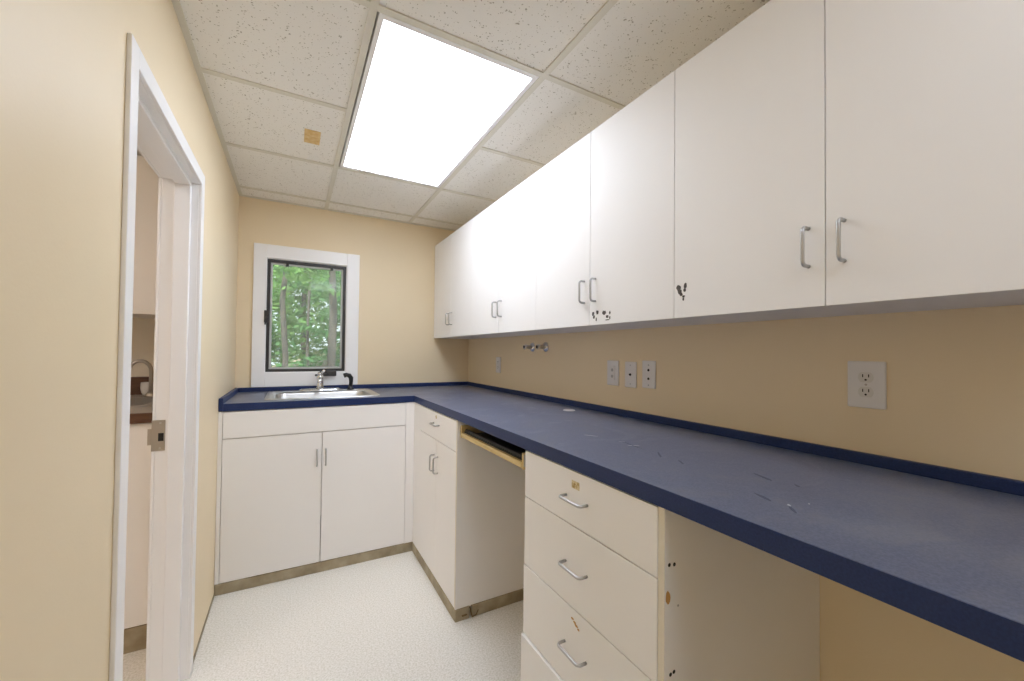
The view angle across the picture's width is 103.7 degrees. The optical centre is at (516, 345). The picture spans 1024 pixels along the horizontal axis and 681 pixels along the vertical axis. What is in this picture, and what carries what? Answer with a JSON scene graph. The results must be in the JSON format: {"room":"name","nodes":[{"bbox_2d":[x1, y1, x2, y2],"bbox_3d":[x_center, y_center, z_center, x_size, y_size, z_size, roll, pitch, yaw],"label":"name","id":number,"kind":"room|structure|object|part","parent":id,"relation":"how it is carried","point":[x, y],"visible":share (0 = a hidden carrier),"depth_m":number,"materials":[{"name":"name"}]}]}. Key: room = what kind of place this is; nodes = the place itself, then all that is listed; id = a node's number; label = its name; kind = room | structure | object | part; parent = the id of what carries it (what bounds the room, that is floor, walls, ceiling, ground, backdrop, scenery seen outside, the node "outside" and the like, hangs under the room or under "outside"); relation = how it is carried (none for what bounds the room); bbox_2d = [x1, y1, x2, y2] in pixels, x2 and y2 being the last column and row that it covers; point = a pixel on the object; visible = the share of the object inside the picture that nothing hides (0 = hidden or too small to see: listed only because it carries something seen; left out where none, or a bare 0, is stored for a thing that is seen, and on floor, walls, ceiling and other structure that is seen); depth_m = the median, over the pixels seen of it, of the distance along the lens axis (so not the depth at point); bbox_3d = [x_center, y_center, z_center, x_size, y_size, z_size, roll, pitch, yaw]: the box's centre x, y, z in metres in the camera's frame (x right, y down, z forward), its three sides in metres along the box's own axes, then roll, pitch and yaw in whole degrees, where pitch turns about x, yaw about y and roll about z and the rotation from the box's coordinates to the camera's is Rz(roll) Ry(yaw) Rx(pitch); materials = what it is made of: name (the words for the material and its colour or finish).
{"room":"veterinary clinic","nodes":[
{"label":"veterinary clinic","id":0,"kind":"room"},
{"bbox_2d":[0,0,238,680],"bbox_3d":[-0.821,0.072,0.668,0.113,2.410,4.568,1,-1,-29],"label":"wall","id":1,"kind":"structure","parent":0,"point":[63,62],"depth_m":0.70,"materials":[{"name":"beige paint"}]},
{"bbox_2d":[109,33,204,680],"bbox_3d":[-1.136,0.295,1.214,0.145,1.975,0.848,1,-1,-29],"label":"door frame","id":2,"kind":"structure","parent":1,"relation":"in","point":[151,128],"depth_m":1.52,"materials":[{"name":"white paint"}]},
{"bbox_3d":[-1.358,0.340,1.516,0.051,0.116,0.002,1,-1,-29],"label":"strike plate","id":3,"kind":"part","parent":2,"relation":"part of","materials":[{"name":"silver metal"}]},
{"bbox_2d":[193,594,214,661],"bbox_3d":[-0.622,1.268,0.388,0.004,0.012,3.908,1,-1,-29],"label":"baseboard","id":4,"kind":"structure","parent":1,"relation":"attached to","point":[214,594],"depth_m":1.82,"materials":[{"name":"beige plastic"}]},
{"bbox_2d":[218,388,237,411],"bbox_3d":[-1.709,0.314,2.394,0.020,0.069,0.682,1,-1,-29],"label":"backsplash","id":5,"kind":"structure","parent":1,"relation":"attached to","point":[226,397],"depth_m":2.19,"materials":[{"name":"blue laminate"}]},
{"bbox_2d":[171,0,455,230],"bbox_3d":[-0.029,-1.020,1.121,1.671,0.006,4.568,1,-1,-29],"label":"trim","id":6,"kind":"structure","parent":1,"relation":"attached to","point":[177,6],"depth_m":1.73,"materials":[{"name":"beige metal"}]},
{"bbox_2d":[131,318,154,376],"bbox_3d":[-2.956,0.073,2.073,2.253,2.410,0.100,1,-1,-29],"label":"wall","id":7,"kind":"structure","parent":0,"point":[143,329],"depth_m":2.41,"materials":[{"name":"beige paint"}]},
{"bbox_2d":[130,377,148,394],"bbox_3d":[-2.802,0.228,2.088,1.962,0.106,0.019,1,-1,-29],"label":"backsplash","id":8,"kind":"structure","parent":7,"relation":"attached to","point":[135,381],"depth_m":2.38,"materials":[{"name":"brown wood"}]},
{"bbox_2d":[132,155,158,318],"bbox_3d":[-2.700,-0.588,1.923,1.932,0.827,0.424,1,-1,-29],"label":"upper cabinet","id":9,"kind":"object","parent":7,"relation":"attached to","point":[147,180],"visible":0.08,"depth_m":2.10,"materials":[{"name":"white laminate"}]},
{"bbox_2d":[123,551,523,680],"bbox_3d":[-1.091,1.322,0.532,4.257,0.100,4.818,1,-1,-29],"label":"floor","id":10,"kind":"structure","parent":0,"point":[380,619],"depth_m":1.80,"materials":[{"name":"tile"}]},
{"bbox_2d":[123,423,151,653],"bbox_3d":[-2.591,0.796,1.678,1.933,0.959,0.929,1,-1,-29],"label":"base cabinet","id":11,"kind":"object","parent":10,"relation":"on","point":[139,465],"visible":0.02,"depth_m":1.70,"materials":[{"name":"white laminate"}]},
{"bbox_2d":[130,377,152,423],"bbox_3d":[-2.578,0.244,1.683,1.962,0.147,0.944,1,-1,-29],"label":"countertop","id":12,"kind":"structure","parent":11,"relation":"on","point":[138,415],"depth_m":1.81,"materials":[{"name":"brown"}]},
{"bbox_2d":[130,397,152,407],"bbox_3d":[-2.061,0.359,1.962,0.520,0.155,0.460,1,-1,-29],"label":"bar sink","id":13,"kind":"object","parent":12,"relation":"in","point":[139,401],"visible":0.15,"depth_m":2.18,"materials":[{"name":"grey metal"}]},
{"bbox_2d":[130,395,152,413],"bbox_3d":[-2.583,0.296,1.691,1.962,0.040,0.924,1,-1,-29],"label":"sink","id":14,"kind":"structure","parent":12,"relation":"on","point":[149,409],"depth_m":1.81,"materials":[{"name":"grey"}]},
{"bbox_2d":[131,359,153,396],"bbox_3d":[-2.102,0.184,2.254,0.131,0.212,0.051,1,-1,-39],"label":"gooseneck faucet","id":15,"kind":"object","parent":12,"relation":"on","point":[149,393],"visible":0.73,"depth_m":2.27,"materials":[{"name":"silver metal"}]},
{"bbox_2d":[140,382,148,395],"bbox_3d":[-2.139,0.252,2.337,0.072,0.078,0.072,1,-1,-29],"label":"cup","id":16,"kind":"object","parent":12,"relation":"on","point":[144,386],"visible":0.43,"depth_m":2.31,"materials":[{"name":"white ceramic"}]},
{"bbox_2d":[214,402,414,595],"bbox_3d":[-1.260,0.832,2.622,1.045,0.948,0.708,1,-1,-29],"label":"base cabinet","id":17,"kind":"object","parent":10,"relation":"on","point":[304,491],"visible":0.93,"depth_m":2.29,"materials":[{"name":"white"}]},
{"bbox_3d":[-1.341,0.869,2.216,0.469,0.743,0.019,1,-1,-29],"label":"door","id":18,"kind":"part","parent":17,"relation":"part of","materials":[{"name":"white laminate"}]},
{"bbox_3d":[-1.126,0.428,2.341,0.949,0.138,0.019,1,-1,-29],"label":"false drawer","id":19,"kind":"part","parent":17,"relation":"part of","materials":[{"name":"white laminate"}]},
{"bbox_3d":[-1.143,0.645,2.301,0.008,0.098,0.030,1,-1,-29],"label":"handle","id":20,"kind":"part","parent":17,"relation":"part of","materials":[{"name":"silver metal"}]},
{"bbox_3d":[-1.103,0.646,2.324,0.008,0.098,0.030,1,-1,-29],"label":"handle","id":21,"kind":"part","parent":17,"relation":"part of","materials":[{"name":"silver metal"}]},
{"bbox_3d":[-0.925,0.877,2.448,0.477,0.743,0.019,1,-1,-29],"label":"door","id":22,"kind":"part","parent":17,"relation":"part of","materials":[{"name":"white laminate"}]},
{"bbox_2d":[218,381,1023,661],"bbox_3d":[-0.043,0.309,1.098,1.669,0.069,4.566,1,-1,-29],"label":"countertop","id":23,"kind":"structure","parent":17,"relation":"on","point":[941,546],"depth_m":0.84,"materials":[{"name":"blue laminate"}]},
{"bbox_2d":[299,369,339,390],"bbox_3d":[-1.344,0.239,2.760,0.262,0.150,0.227,1,-1,-29],"label":"faucet","id":24,"kind":"object","parent":23,"relation":"on","point":[320,377],"visible":1,"depth_m":2.81,"materials":[{"name":"silver metal"}]},
{"bbox_3d":[-1.385,0.307,2.831,0.262,0.016,0.062,1,-1,-29],"label":"plate","id":25,"kind":"part","parent":24,"relation":"part of","materials":[{"name":"silver metal"}]},
{"bbox_2d":[264,388,379,399],"bbox_3d":[-1.276,0.395,2.647,0.640,0.166,0.535,1,-1,-29],"label":"sink","id":26,"kind":"object","parent":23,"relation":"in","point":[273,395],"visible":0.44,"depth_m":2.71,"materials":[{"name":"grey metal"}]},
{"bbox_2d":[343,373,353,389],"bbox_3d":[-1.222,0.258,2.922,0.076,0.121,0.048,1,-1,-29],"label":"sprayer","id":27,"kind":"object","parent":26,"relation":"on","point":[348,375],"visible":1,"depth_m":2.92,"materials":[{"name":"black plastic"}]},
{"bbox_2d":[460,425,525,469],"bbox_3d":[0.077,0.406,1.763,0.460,0.062,0.608,1,-1,-29],"label":"drawer","id":28,"kind":"object","parent":23,"relation":"attached to","point":[510,452],"visible":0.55,"depth_m":1.66,"materials":[{"name":"yellow wood"}]},
{"bbox_3d":[-0.064,0.412,2.019,0.458,0.057,0.012,1,-1,-29],"label":"rail","id":29,"kind":"part","parent":28,"relation":"part of","materials":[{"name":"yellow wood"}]},
{"bbox_2d":[464,429,525,459],"bbox_3d":[0.080,0.403,1.764,0.435,0.054,0.570,1,-1,-29],"label":"tray","id":30,"kind":"object","parent":28,"relation":"in","point":[506,450],"depth_m":1.67,"materials":[{"name":"black plastic"}]},
{"bbox_3d":[0.220,0.406,1.508,0.458,0.057,0.012,1,-1,-29],"label":"rail","id":31,"kind":"part","parent":28,"relation":"part of","materials":[{"name":"yellow wood"}]},
{"bbox_2d":[412,403,524,622],"bbox_3d":[-0.202,0.840,2.384,0.677,0.948,0.798,1,-1,-29],"label":"base cabinet","id":32,"kind":"object","parent":10,"relation":"on","point":[468,540],"visible":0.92,"depth_m":2.02,"materials":[{"name":"white"}]},
{"bbox_3d":[-0.509,0.884,2.321,0.019,0.734,0.312,1,-1,-29],"label":"door","id":33,"kind":"part","parent":32,"relation":"part of","materials":[{"name":"white laminate"}]},
{"bbox_3d":[-0.436,0.642,2.149,0.030,0.094,0.008,1,-1,-29],"label":"handle","id":34,"kind":"part","parent":32,"relation":"part of","materials":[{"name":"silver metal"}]},
{"bbox_3d":[-0.431,0.438,2.196,0.019,0.148,0.614,1,-1,-29],"label":"drawer","id":35,"kind":"part","parent":32,"relation":"part of","materials":[{"name":"white laminate"}]},
{"bbox_3d":[-0.359,0.881,2.051,0.019,0.734,0.298,1,-1,-29],"label":"door","id":36,"kind":"part","parent":32,"relation":"part of","materials":[{"name":"white laminate"}]},
{"bbox_3d":[-0.009,0.808,2.071,0.645,0.892,0.018,1,-1,-29],"label":"panel","id":37,"kind":"part","parent":32,"relation":"part of","materials":[{"name":"white laminate"}]},
{"bbox_2d":[521,450,819,680],"bbox_3d":[0.430,0.826,1.241,0.684,0.948,0.580,1,-1,-29],"label":"drawer unit","id":38,"kind":"object","parent":10,"relation":"on","point":[619,585],"visible":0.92,"depth_m":1.01,"materials":[{"name":"white"}]},
{"bbox_3d":[0.371,1.093,1.216,0.510,0.268,0.562,1,-1,-29],"label":"drawer","id":39,"kind":"part","parent":38,"relation":"part of","materials":[{"name":"white laminate"}]},
{"bbox_3d":[0.145,0.837,1.093,0.031,0.008,0.102,1,-1,-29],"label":"handle","id":40,"kind":"part","parent":38,"relation":"part of","materials":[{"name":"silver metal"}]},
{"bbox_3d":[0.148,0.612,1.098,0.031,0.008,0.102,1,-1,-29],"label":"handle","id":41,"kind":"part","parent":38,"relation":"part of","materials":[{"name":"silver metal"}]},
{"bbox_3d":[0.150,0.425,1.101,0.031,0.008,0.102,1,-1,-29],"label":"handle","id":42,"kind":"part","parent":38,"relation":"part of","materials":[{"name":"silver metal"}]},
{"bbox_3d":[0.378,0.844,1.222,0.502,0.222,0.562,1,-1,-29],"label":"drawer","id":43,"kind":"part","parent":38,"relation":"part of","materials":[{"name":"white laminate"}]},
{"bbox_3d":[0.381,0.619,1.226,0.500,0.222,0.562,1,-1,-29],"label":"drawer","id":44,"kind":"part","parent":38,"relation":"part of","materials":[{"name":"white laminate"}]},
{"bbox_3d":[0.383,0.430,1.230,0.500,0.150,0.562,1,-1,-29],"label":"drawer","id":45,"kind":"part","parent":38,"relation":"part of","materials":[{"name":"white laminate"}]},
{"bbox_3d":[0.585,0.796,1.006,0.643,0.892,0.016,1,-1,-29],"label":"panel","id":46,"kind":"part","parent":38,"relation":"part of","materials":[{"name":"white laminate"}]},
{"bbox_2d":[235,196,468,387],"bbox_3d":[-1.238,0.110,3.135,1.784,2.410,0.150,1,-1,-29],"label":"wall","id":47,"kind":"structure","parent":0,"point":[397,343],"depth_m":3.14,"materials":[{"name":"beige paint"}]},
{"bbox_2d":[251,243,359,386],"bbox_3d":[-1.520,-0.202,2.933,0.677,0.984,0.236,1,-1,-29],"label":"window","id":48,"kind":"structure","parent":47,"relation":"in","point":[266,256],"depth_m":2.86,"materials":[{"name":"white paint"}]},
{"bbox_3d":[-1.763,-0.208,2.751,0.076,0.984,0.017,1,-1,-29],"label":"casing","id":49,"kind":"part","parent":48,"relation":"part of","materials":[{"name":"white paint"}]},
{"bbox_3d":[-1.510,0.240,2.887,0.514,0.098,0.017,1,-1,-29],"label":"casing","id":50,"kind":"part","parent":48,"relation":"part of","materials":[{"name":"white paint"}]},
{"bbox_3d":[-1.528,-0.205,2.935,0.506,0.785,0.064,1,-1,-29],"label":"frame","id":51,"kind":"part","parent":48,"relation":"part of","materials":[{"name":"brown metal"}]},
{"bbox_3d":[-1.523,-0.205,2.926,0.468,0.747,0.012,1,-1,-29],"label":"screen frame","id":52,"kind":"part","parent":48,"relation":"part of","materials":[{"name":"grey metal"}]},
{"bbox_3d":[-1.500,-0.648,2.902,0.514,0.093,0.017,1,-1,-29],"label":"casing","id":53,"kind":"part","parent":48,"relation":"part of","materials":[{"name":"white paint"}]},
{"bbox_3d":[-1.243,-0.198,3.041,0.087,0.984,0.017,1,-1,-29],"label":"casing","id":54,"kind":"part","parent":48,"relation":"part of","materials":[{"name":"white paint"}]},
{"bbox_2d":[238,381,467,391],"bbox_3d":[-1.140,0.313,3.089,1.649,0.030,0.020,1,-1,-29],"label":"backsplash","id":55,"kind":"structure","parent":47,"relation":"attached to","point":[287,388],"depth_m":3.04,"materials":[{"name":"blue laminate"}]},
{"bbox_2d":[180,0,768,229],"bbox_3d":[-0.029,-1.045,1.122,1.671,0.044,4.568,1,-1,-29],"label":"ceiling","id":56,"kind":"structure","parent":0,"point":[307,48],"depth_m":1.49,"materials":[{"name":"tile"}]},
{"bbox_2d":[304,128,320,144],"bbox_3d":[-1.000,-1.018,1.966,0.069,0.002,0.137,1,-1,-29],"label":"paper patch","id":57,"kind":"object","parent":56,"relation":"attached to","point":[310,136],"visible":1,"depth_m":1.96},
{"bbox_2d":[340,11,538,187],"bbox_3d":[-0.458,-1.054,1.895,0.579,0.089,1.191,1,-1,-29],"label":"ceiling light","id":58,"kind":"object","parent":56,"relation":"attached to","point":[424,101],"visible":0.73,"depth_m":1.68,"materials":[{"name":"white paint"}]},
{"bbox_2d":[201,0,769,225],"bbox_3d":[-0.029,-1.020,1.121,1.671,0.006,4.568,1,-1,-29],"label":"grid","id":59,"kind":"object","parent":56,"relation":"attached to","point":[374,6],"depth_m":1.58,"materials":[{"name":"beige metal"}]},
{"bbox_2d":[468,305,1023,680],"bbox_3d":[0.729,0.104,1.559,0.120,2.410,4.818,1,-1,-29],"label":"wall","id":60,"kind":"structure","parent":0,"point":[955,377],"depth_m":1.10,"materials":[{"name":"beige paint"}]},
{"bbox_2d":[434,219,511,338],"bbox_3d":[-0.365,-0.446,3.063,0.347,0.772,0.803,1,-1,-29],"label":"upper cabinet","id":61,"kind":"object","parent":60,"relation":"attached to","point":[453,255],"visible":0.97,"depth_m":2.94,"materials":[{"name":"white laminate"}]},
{"bbox_3d":[-0.580,-0.446,3.173,0.018,0.770,0.400,1,-1,-29],"label":"door","id":62,"kind":"part","parent":61,"relation":"part of","materials":[{"name":"white laminate"}]},
{"bbox_3d":[-0.385,-0.450,2.822,0.018,0.770,0.400,1,-1,-29],"label":"door","id":63,"kind":"part","parent":61,"relation":"part of","materials":[{"name":"white laminate"}]},
{"bbox_2d":[496,357,500,372],"bbox_3d":[-0.138,0.143,2.984,0.008,0.116,0.072,1,-1,-29],"label":"wall outlet","id":64,"kind":"object","parent":60,"relation":"attached to","point":[498,359],"visible":1,"depth_m":2.97,"materials":[{"name":"white plastic"}]},
{"bbox_2d":[523,342,534,351],"bbox_3d":[0.072,0.010,2.553,0.065,0.062,0.062,1,-1,-29],"label":"pipe stub","id":65,"kind":"object","parent":60,"relation":"attached to","point":[531,346],"visible":1,"depth_m":2.54,"materials":[{"name":"silver metal"}]},
{"bbox_2d":[471,172,610,335],"bbox_3d":[0.152,-0.457,2.134,0.347,0.772,1.325,1,-1,-29],"label":"upper cabinet","id":66,"kind":"object","parent":60,"relation":"attached to","point":[504,238],"visible":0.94,"depth_m":2.21,"materials":[{"name":"white laminate"}]},
{"bbox_3d":[-0.190,-0.454,2.472,0.018,0.770,0.400,1,-1,-29],"label":"door","id":67,"kind":"part","parent":66,"relation":"part of","materials":[{"name":"white laminate"}]},
{"bbox_3d":[-0.132,-0.206,2.310,0.030,0.094,0.008,1,-1,-29],"label":"handle","id":68,"kind":"part","parent":66,"relation":"part of","materials":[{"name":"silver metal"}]},
{"bbox_3d":[0.005,-0.458,2.122,0.018,0.770,0.400,1,-1,-29],"label":"door","id":69,"kind":"part","parent":66,"relation":"part of","materials":[{"name":"white laminate"}]},
{"bbox_2d":[536,342,548,351],"bbox_3d":[0.147,0.009,2.419,0.065,0.062,0.062,1,-1,-29],"label":"pipe stub","id":70,"kind":"object","parent":60,"relation":"attached to","point":[545,346],"visible":1,"depth_m":2.41,"materials":[{"name":"silver metal"}]},
{"bbox_2d":[607,360,618,385],"bbox_3d":[0.456,0.130,1.915,0.009,0.118,0.078,1,-1,-29],"label":"wall outlet","id":71,"kind":"object","parent":60,"relation":"attached to","point":[612,365],"visible":1,"depth_m":1.91,"materials":[{"name":"white plastic"}]},
{"bbox_2d":[625,362,636,387],"bbox_3d":[0.512,0.131,1.814,0.010,0.116,0.070,1,-1,-29],"label":"phone jack plate","id":72,"kind":"object","parent":60,"relation":"attached to","point":[630,367],"visible":1,"depth_m":1.81,"materials":[{"name":"white plastic"}]},
{"bbox_2d":[536,71,736,331],"bbox_3d":[0.427,-0.462,1.641,0.347,0.772,0.849,1,-1,-29],"label":"upper cabinet","id":73,"kind":"object","parent":60,"relation":"attached to","point":[606,203],"visible":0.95,"depth_m":1.48,"materials":[{"name":"white laminate"}]},
{"bbox_3d":[0.201,-0.462,1.771,0.018,0.770,0.400,1,-1,-29],"label":"door","id":74,"kind":"part","parent":73,"relation":"part of","materials":[{"name":"white laminate"}]},
{"bbox_3d":[0.258,-0.214,1.609,0.030,0.094,0.008,1,-1,-29],"label":"handle","id":75,"kind":"part","parent":73,"relation":"part of","materials":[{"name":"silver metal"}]},
{"bbox_3d":[0.291,-0.215,1.549,0.030,0.094,0.008,1,-1,-29],"label":"handle","id":76,"kind":"part","parent":73,"relation":"part of","materials":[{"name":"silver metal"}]},
{"bbox_3d":[0.396,-0.466,1.421,0.018,0.770,0.400,1,-1,-29],"label":"door","id":77,"kind":"part","parent":73,"relation":"part of","materials":[{"name":"white laminate"}]},
{"bbox_2d":[642,361,655,388],"bbox_3d":[0.565,0.124,1.722,0.007,0.118,0.074,1,-1,-29],"label":"data jack plate","id":78,"kind":"object","parent":60,"relation":"attached to","point":[648,367],"visible":1,"depth_m":1.72,"materials":[{"name":"white plastic"}]},
{"bbox_2d":[467,382,1023,496],"bbox_3d":[0.682,0.304,1.491,0.019,0.030,4.546,1,-1,-29],"label":"backsplash","id":79,"kind":"structure","parent":60,"relation":"attached to","point":[996,483],"depth_m":1.14,"materials":[{"name":"blue laminate"}]},
{"bbox_2d":[674,0,1023,321],"bbox_3d":[0.806,-0.470,0.959,0.347,0.772,0.803,1,-1,-29],"label":"upper cabinet","id":80,"kind":"object","parent":60,"relation":"attached to","point":[833,157],"visible":1,"depth_m":0.85,"materials":[{"name":"white laminate"}]},
{"bbox_3d":[0.591,-0.470,1.069,0.018,0.770,0.400,1,-1,-29],"label":"door","id":81,"kind":"part","parent":80,"relation":"part of","materials":[{"name":"white laminate"}]},
{"bbox_3d":[0.649,-0.223,0.907,0.030,0.094,0.008,1,-1,-29],"label":"handle","id":82,"kind":"part","parent":80,"relation":"part of","materials":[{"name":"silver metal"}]},
{"bbox_3d":[0.682,-0.223,0.847,0.030,0.094,0.008,1,-1,-29],"label":"handle","id":83,"kind":"part","parent":80,"relation":"part of","materials":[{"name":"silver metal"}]},
{"bbox_3d":[0.787,-0.474,0.719,0.018,0.770,0.400,1,-1,-29],"label":"door","id":84,"kind":"part","parent":80,"relation":"part of","materials":[{"name":"white laminate"}]},
{"bbox_2d":[848,361,886,409],"bbox_3d":[0.929,0.104,1.069,0.008,0.124,0.083,1,-1,-29],"label":"wall outlet","id":85,"kind":"object","parent":60,"relation":"attached to","point":[867,380],"visible":1,"depth_m":1.06,"materials":[{"name":"white plastic"}]},
{"bbox_2d":[858,387,873,396],"bbox_3d":[0.926,0.123,1.068,0.002,0.027,0.034,1,-1,-29],"label":"receptacle","id":86,"kind":"object","parent":85,"relation":"attached to","point":[862,391],"depth_m":1.07,"materials":[{"name":"white plastic"}]},
{"bbox_2d":[858,372,873,382],"bbox_3d":[0.926,0.084,1.068,0.002,0.027,0.034,1,-1,-29],"label":"receptacle","id":87,"kind":"object","parent":85,"relation":"attached to","point":[863,377],"depth_m":1.07,"materials":[{"name":"white plastic"}]},
{"label":"outside","id":88,"kind":"structure","parent":0,"visible":0},
{"bbox_2d":[272,346,339,366],"bbox_3d":[-8.299,0.603,14.888,28.000,2.842,27.200,1,-1,-29],"label":"ground","id":89,"kind":"structure","parent":88,"point":[299,359],"depth_m":20.85,"materials":[{"name":"green plant"}]},
{"bbox_2d":[271,276,300,365],"bbox_3d":[-9.392,-1.547,13.246,4.109,7.308,4.074,1,-1,-29],"label":"tree","id":90,"kind":"object","parent":89,"relation":"on","point":[275,338],"visible":0.09,"depth_m":13.59,"materials":[{"name":"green plant"}]},
{"bbox_2d":[271,339,322,366],"bbox_3d":[-5.104,0.910,9.203,1.412,2.154,1.521,1,-1,-10],"label":"shrub","id":91,"kind":"object","parent":89,"relation":"on","point":[304,364],"visible":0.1,"depth_m":9.46,"materials":[{"name":"green plant"}]},
{"bbox_2d":[272,265,329,366],"bbox_3d":[-3.862,-1.605,6.501,1.758,7.303,1.232,0,-1,14],"label":"tree","id":92,"kind":"object","parent":89,"relation":"on","point":[285,276],"visible":0.21,"depth_m":6.54,"materials":[{"name":"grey plant"}]},
{"bbox_2d":[272,266,340,366],"bbox_3d":[-9.726,-1.622,18.424,4.642,7.629,4.546,1,-1,-29],"label":"tree","id":93,"kind":"object","parent":89,"relation":"on","point":[301,314],"visible":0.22,"depth_m":17.87,"materials":[{"name":"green plant"}]},
{"bbox_2d":[273,265,340,365],"bbox_3d":[-6.090,-1.538,11.658,2.376,7.303,1.712,1,-1,-29],"label":"tree","id":94,"kind":"object","parent":89,"relation":"on","point":[275,268],"visible":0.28,"depth_m":11.53,"materials":[{"name":"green plant"}]},
{"bbox_2d":[295,269,340,366],"bbox_3d":[-3.921,-1.562,9.002,2.071,7.306,2.086,1,-1,-29],"label":"tree","id":95,"kind":"object","parent":89,"relation":"on","point":[331,285],"visible":0.16,"depth_m":8.76,"materials":[{"name":"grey plant"}]},
{"bbox_2d":[310,272,340,366],"bbox_3d":[-5.816,-1.472,15.343,3.919,7.309,4.011,1,-1,-29],"label":"tree","id":96,"kind":"object","parent":89,"relation":"on","point":[337,364],"visible":0.06,"depth_m":14.51,"materials":[{"name":"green plant"}]}
]}

